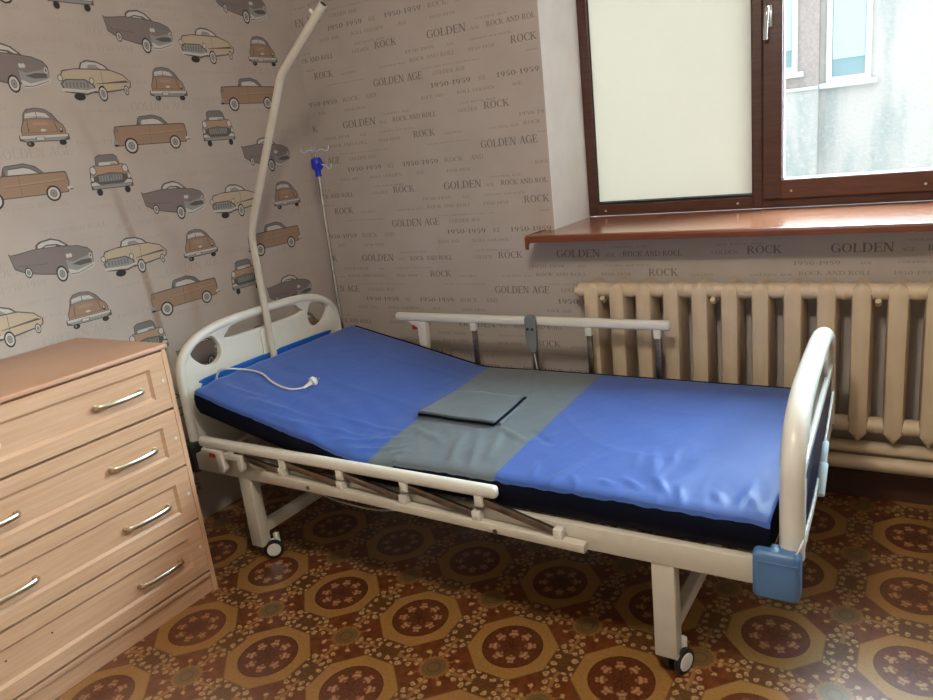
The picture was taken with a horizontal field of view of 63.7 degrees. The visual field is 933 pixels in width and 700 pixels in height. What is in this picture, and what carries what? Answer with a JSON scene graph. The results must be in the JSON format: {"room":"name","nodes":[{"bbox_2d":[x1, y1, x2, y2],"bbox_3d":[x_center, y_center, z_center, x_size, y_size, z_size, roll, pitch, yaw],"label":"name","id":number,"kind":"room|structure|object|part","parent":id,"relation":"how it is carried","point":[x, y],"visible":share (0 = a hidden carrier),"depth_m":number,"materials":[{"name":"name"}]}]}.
{"room":"bedroom","nodes":[
{"label":"bedroom","id":0,"kind":"room"},
{"bbox_2d":[0,0,337,519],"bbox_3d":[-1.741,-0.279,2.341,0.102,2.600,3.750,3,18,31],"label":"wall","id":1,"kind":"structure","parent":0,"point":[132,132],"depth_m":3.00,"materials":[{"name":"paper"}]},
{"bbox_2d":[55,464,932,699],"bbox_3d":[0.235,1.044,1.813,4.150,0.080,4.350,3,18,31],"label":"floor","id":2,"kind":"structure","parent":0,"point":[357,603],"depth_m":2.36,"materials":[{"name":"brown carpet"}]},
{"bbox_2d":[0,338,217,699],"bbox_3d":[-1.378,0.536,2.390,0.528,0.934,0.881,3,18,31],"label":"dresser","id":3,"kind":"object","parent":2,"relation":"on","point":[104,542],"visible":1,"depth_m":2.32,"materials":[{"name":"brown wood"}]},
{"bbox_3d":[-1.297,0.483,2.042,0.036,0.018,0.180,3,18,31],"label":"handle","id":4,"kind":"part","parent":3,"relation":"part of","materials":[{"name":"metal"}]},
{"bbox_3d":[-1.275,0.683,2.097,0.036,0.018,0.180,3,18,31],"label":"handle","id":5,"kind":"part","parent":3,"relation":"part of","materials":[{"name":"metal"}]},
{"bbox_3d":[-1.223,0.215,2.183,0.024,0.196,0.827,3,18,31],"label":"drawer","id":6,"kind":"part","parent":3,"relation":"part of","materials":[{"name":"brown wood"}]},
{"bbox_3d":[-1.201,0.412,2.237,0.024,0.201,0.827,3,18,31],"label":"drawer","id":7,"kind":"part","parent":3,"relation":"part of","materials":[{"name":"brown wood"}]},
{"bbox_3d":[-1.178,0.612,2.292,0.024,0.199,0.827,3,18,31],"label":"drawer","id":8,"kind":"part","parent":3,"relation":"part of","materials":[{"name":"brown wood"}]},
{"bbox_3d":[-1.156,0.811,2.347,0.024,0.200,0.827,3,18,31],"label":"drawer","id":9,"kind":"part","parent":3,"relation":"part of","materials":[{"name":"brown wood"}]},
{"bbox_3d":[-1.087,0.157,2.361,0.036,0.018,0.180,3,18,31],"label":"handle","id":10,"kind":"part","parent":3,"relation":"part of","materials":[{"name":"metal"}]},
{"bbox_3d":[-1.065,0.354,2.415,0.036,0.018,0.180,3,18,31],"label":"handle","id":11,"kind":"part","parent":3,"relation":"part of","materials":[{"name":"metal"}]},
{"bbox_3d":[-1.042,0.554,2.470,0.036,0.018,0.180,3,18,31],"label":"handle","id":12,"kind":"part","parent":3,"relation":"part of","materials":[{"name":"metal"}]},
{"bbox_3d":[-1.020,0.753,2.525,0.036,0.018,0.180,3,18,31],"label":"handle","id":13,"kind":"part","parent":3,"relation":"part of","materials":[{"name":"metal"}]},
{"bbox_2d":[175,294,835,673],"bbox_3d":[0.080,0.292,2.761,2.278,0.893,1.058,3,18,32],"label":"hospital bed","id":14,"kind":"object","parent":2,"relation":"on","point":[774,571],"visible":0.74,"depth_m":2.30,"materials":[{"name":"white metal"}]},
{"bbox_3d":[-0.809,0.612,2.873,0.060,0.292,0.048,3,18,32],"label":"leg","id":15,"kind":"part","parent":14,"relation":"part of","materials":[{"name":"beige metal"}]},
{"bbox_3d":[-0.754,0.407,2.710,0.253,0.055,0.012,3,18,32],"label":"post","id":16,"kind":"part","parent":14,"relation":"part of","materials":[{"name":"metal"}]},
{"bbox_3d":[-0.855,0.068,3.288,0.026,0.525,0.930,3,18,32],"label":"panel","id":17,"kind":"part","parent":14,"relation":"part of","materials":[{"name":"white plastic"}]},
{"bbox_2d":[248,1,326,357],"bbox_3d":[-0.656,-0.449,2.979,0.584,1.636,0.060,3,18,31],"label":"pole","id":18,"kind":"object","parent":14,"relation":"attached to","point":[320,8],"visible":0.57,"depth_m":2.95,"materials":[{"name":"white metal"}]},
{"bbox_3d":[-0.529,0.424,2.570,0.263,0.062,0.012,3,18,32],"label":"post","id":19,"kind":"part","parent":14,"relation":"part of","materials":[{"name":"metal"}]},
{"bbox_2d":[300,145,343,328],"bbox_3d":[-0.625,-0.359,3.557,0.090,1.172,0.158,-19,19,-38],"label":"stand","id":20,"kind":"object","parent":14,"relation":"on","point":[317,164],"visible":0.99,"depth_m":3.49,"materials":[{"name":"metal"}]},
{"bbox_3d":[-0.678,-0.839,3.438,0.066,0.085,0.054,3,18,31],"label":"knob","id":21,"kind":"part","parent":20,"relation":"part of","materials":[{"name":"blue plastic"}]},
{"bbox_3d":[-0.306,0.441,2.432,0.259,0.069,0.012,3,18,32],"label":"post","id":22,"kind":"part","parent":14,"relation":"part of","materials":[{"name":"metal"}]},
{"bbox_3d":[-0.080,0.458,2.291,0.264,0.076,0.012,3,18,32],"label":"post","id":23,"kind":"part","parent":14,"relation":"part of","materials":[{"name":"metal"}]},
{"bbox_3d":[0.048,0.026,3.322,0.022,0.273,0.012,3,18,32],"label":"post","id":24,"kind":"part","parent":14,"relation":"part of","materials":[{"name":"metal"}]},
{"bbox_3d":[0.089,0.353,2.777,2.110,0.070,0.980,3,18,32],"label":"frame","id":25,"kind":"part","parent":14,"relation":"part of","materials":[{"name":"beige metal"}]},
{"bbox_2d":[194,325,790,550],"bbox_3d":[0.099,0.187,2.713,2.058,0.265,0.968,3,18,32],"label":"mattress","id":26,"kind":"object","parent":14,"relation":"on","point":[687,459],"visible":0.97,"depth_m":2.51,"materials":[{"name":"blue fabric"}]},
{"bbox_2d":[216,368,319,389],"bbox_3d":[-0.792,0.164,2.974,0.437,0.213,0.107,-2,16,15],"label":"power cord","id":27,"kind":"object","parent":26,"relation":"on","point":[313,381],"visible":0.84,"depth_m":2.93,"materials":[{"name":"white plastic"}]},
{"bbox_3d":[0.149,0.475,2.149,0.255,0.082,0.012,3,18,32],"label":"post","id":28,"kind":"part","parent":14,"relation":"part of","materials":[{"name":"metal"}]},
{"bbox_2d":[524,315,537,368],"bbox_3d":[0.277,-0.033,3.120,0.050,0.235,0.042,3,18,31],"label":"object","id":29,"kind":"object","parent":14,"relation":"hanging from","point":[530,323],"visible":1,"depth_m":3.09,"materials":[{"name":"grey plastic"}]},
{"bbox_3d":[0.293,0.041,3.168,0.022,0.273,0.012,3,18,32],"label":"post","id":30,"kind":"part","parent":14,"relation":"part of","materials":[{"name":"metal"}]},
{"bbox_3d":[0.505,0.054,3.036,0.022,0.273,0.012,3,18,32],"label":"post","id":31,"kind":"part","parent":14,"relation":"part of","materials":[{"name":"metal"}]},
{"bbox_3d":[0.742,0.069,2.888,0.022,0.273,0.012,3,18,32],"label":"post","id":32,"kind":"part","parent":14,"relation":"part of","materials":[{"name":"metal"}]},
{"bbox_3d":[0.541,0.694,2.029,0.062,0.292,0.048,3,18,32],"label":"leg","id":33,"kind":"part","parent":14,"relation":"part of","materials":[{"name":"beige metal"}]},
{"bbox_2d":[795,391,833,555],"bbox_3d":[0.930,0.302,1.963,0.033,0.213,0.585,4,18,33],"label":"tube","id":34,"kind":"object","parent":14,"relation":"on","point":[820,487],"visible":0.99,"depth_m":1.94,"materials":[{"name":"white plastic"}]},
{"bbox_3d":[0.987,0.191,2.141,0.026,0.380,0.930,3,18,30],"label":"panel","id":35,"kind":"part","parent":14,"relation":"part of","materials":[{"name":"white plastic"}]},
{"bbox_2d":[290,0,932,477],"bbox_3d":[1.068,-0.782,3.026,4.150,2.600,0.500,3,18,31],"label":"wall","id":36,"kind":"structure","parent":0,"point":[453,131],"depth_m":3.35,"materials":[{"name":"paper"}]},
{"bbox_2d":[525,200,932,249],"bbox_3d":[1.498,-0.468,2.702,2.591,0.059,0.579,3,18,31],"label":"window sill","id":37,"kind":"structure","parent":36,"relation":"attached to","point":[913,216],"depth_m":2.84,"materials":[{"name":"brown wood"}]},
{"bbox_2d":[574,278,932,447],"bbox_3d":[1.112,0.023,2.856,1.461,0.584,0.117,3,18,31],"label":"radiator","id":38,"kind":"object","parent":36,"relation":"attached to","point":[864,293],"visible":0.68,"depth_m":2.76,"materials":[{"name":"beige metal"}]},
{"bbox_2d":[576,0,932,216],"bbox_3d":[1.574,-1.222,2.740,2.487,1.353,0.145,3,18,31],"label":"window","id":39,"kind":"structure","parent":36,"relation":"in","point":[770,187],"depth_m":3.05,"materials":[{"name":"brown laminate"}]},
{"bbox_2d":[588,0,751,202],"bbox_3d":[0.853,-1.275,3.193,0.687,1.246,0.007,3,18,31],"label":"roller shade","id":40,"kind":"object","parent":39,"relation":"attached to","point":[671,79],"visible":1,"depth_m":3.24,"materials":[{"name":"beige fabric"}]},
{"bbox_3d":[1.172,-1.275,2.918,0.030,0.130,0.056,3,18,31],"label":"handle","id":41,"kind":"part","parent":39,"relation":"part of","materials":[{"name":"metal"}]},
{"bbox_3d":[1.555,-1.236,2.769,0.867,1.298,0.070,3,18,31],"label":"sash","id":42,"kind":"part","parent":39,"relation":"part of","materials":[{"name":"brown laminate"}]},
{"bbox_2d":[825,466,932,505],"bbox_3d":[1.071,0.486,3.146,3.950,0.105,0.016,3,18,31],"label":"baseboard","id":43,"kind":"structure","parent":36,"relation":"attached to","point":[888,486],"depth_m":2.84,"materials":[{"name":"brown wood"}]},
{"bbox_3d":[1.721,-0.089,0.250,0.100,2.600,3.750,3,18,31],"label":"wall","id":44,"kind":"structure","parent":0,"visible":0},
{"bbox_2d":[827,452,932,476],"bbox_3d":[1.528,0.415,2.706,2.680,0.050,0.051,3,18,31],"label":"pipe","id":45,"kind":"object","parent":44,"relation":"attached to","point":[901,466],"visible":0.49,"depth_m":2.70,"materials":[{"name":"beige metal"}]},
{"bbox_2d":[829,437,932,460],"bbox_3d":[1.543,0.362,2.727,2.680,0.048,0.049,3,18,31],"label":"pipe","id":46,"kind":"object","parent":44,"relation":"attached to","point":[837,444],"visible":0.4,"depth_m":2.73,"materials":[{"name":"beige metal"}]},
{"label":"outside","id":47,"kind":"structure","parent":0,"visible":0},
{"bbox_3d":[11.724,-2.197,20.485,28.000,0.200,39.450,3,18,31],"label":"ground","id":48,"kind":"structure","parent":47,"visible":0},
{"bbox_2d":[604,0,932,215],"bbox_3d":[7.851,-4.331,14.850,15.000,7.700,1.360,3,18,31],"label":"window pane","id":49,"kind":"structure","parent":48,"relation":"on","point":[859,73],"depth_m":14.36,"materials":[{"name":"paint"}]},
{"bbox_3d":[5.876,-6.372,14.725,1.000,1.740,0.020,3,18,31],"label":"pane","id":50,"kind":"part","parent":49,"relation":"part of","materials":[{"name":"teal glass"}]},
{"bbox_2d":[785,0,791,50],"bbox_3d":[5.850,-6.515,14.669,0.940,1.370,0.013,3,18,31],"label":"curtain","id":51,"kind":"object","parent":49,"relation":"hanging from","point":[788,6],"depth_m":14.51,"materials":[{"name":"white fabric"}]},
{"bbox_3d":[5.948,-5.393,14.932,1.400,0.100,0.160,3,18,31],"label":"sill","id":52,"kind":"part","parent":49,"relation":"part of","materials":[{"name":"white"}]},
{"bbox_3d":[7.322,-5.123,14.415,1.010,0.100,0.160,3,18,31],"label":"sill","id":53,"kind":"part","parent":49,"relation":"part of","materials":[{"name":"white"}]},
{"bbox_3d":[7.236,-6.230,14.172,0.610,2.010,0.020,3,18,31],"label":"pane","id":54,"kind":"part","parent":49,"relation":"part of","materials":[{"name":"teal"}]},
{"bbox_2d":[833,0,866,59],"bbox_3d":[7.210,-6.374,14.116,0.550,1.640,0.013,3,18,31],"label":"curtain","id":55,"kind":"object","parent":49,"relation":"hanging from","point":[849,16],"depth_m":14.19,"materials":[{"name":"white fabric"}]}
]}

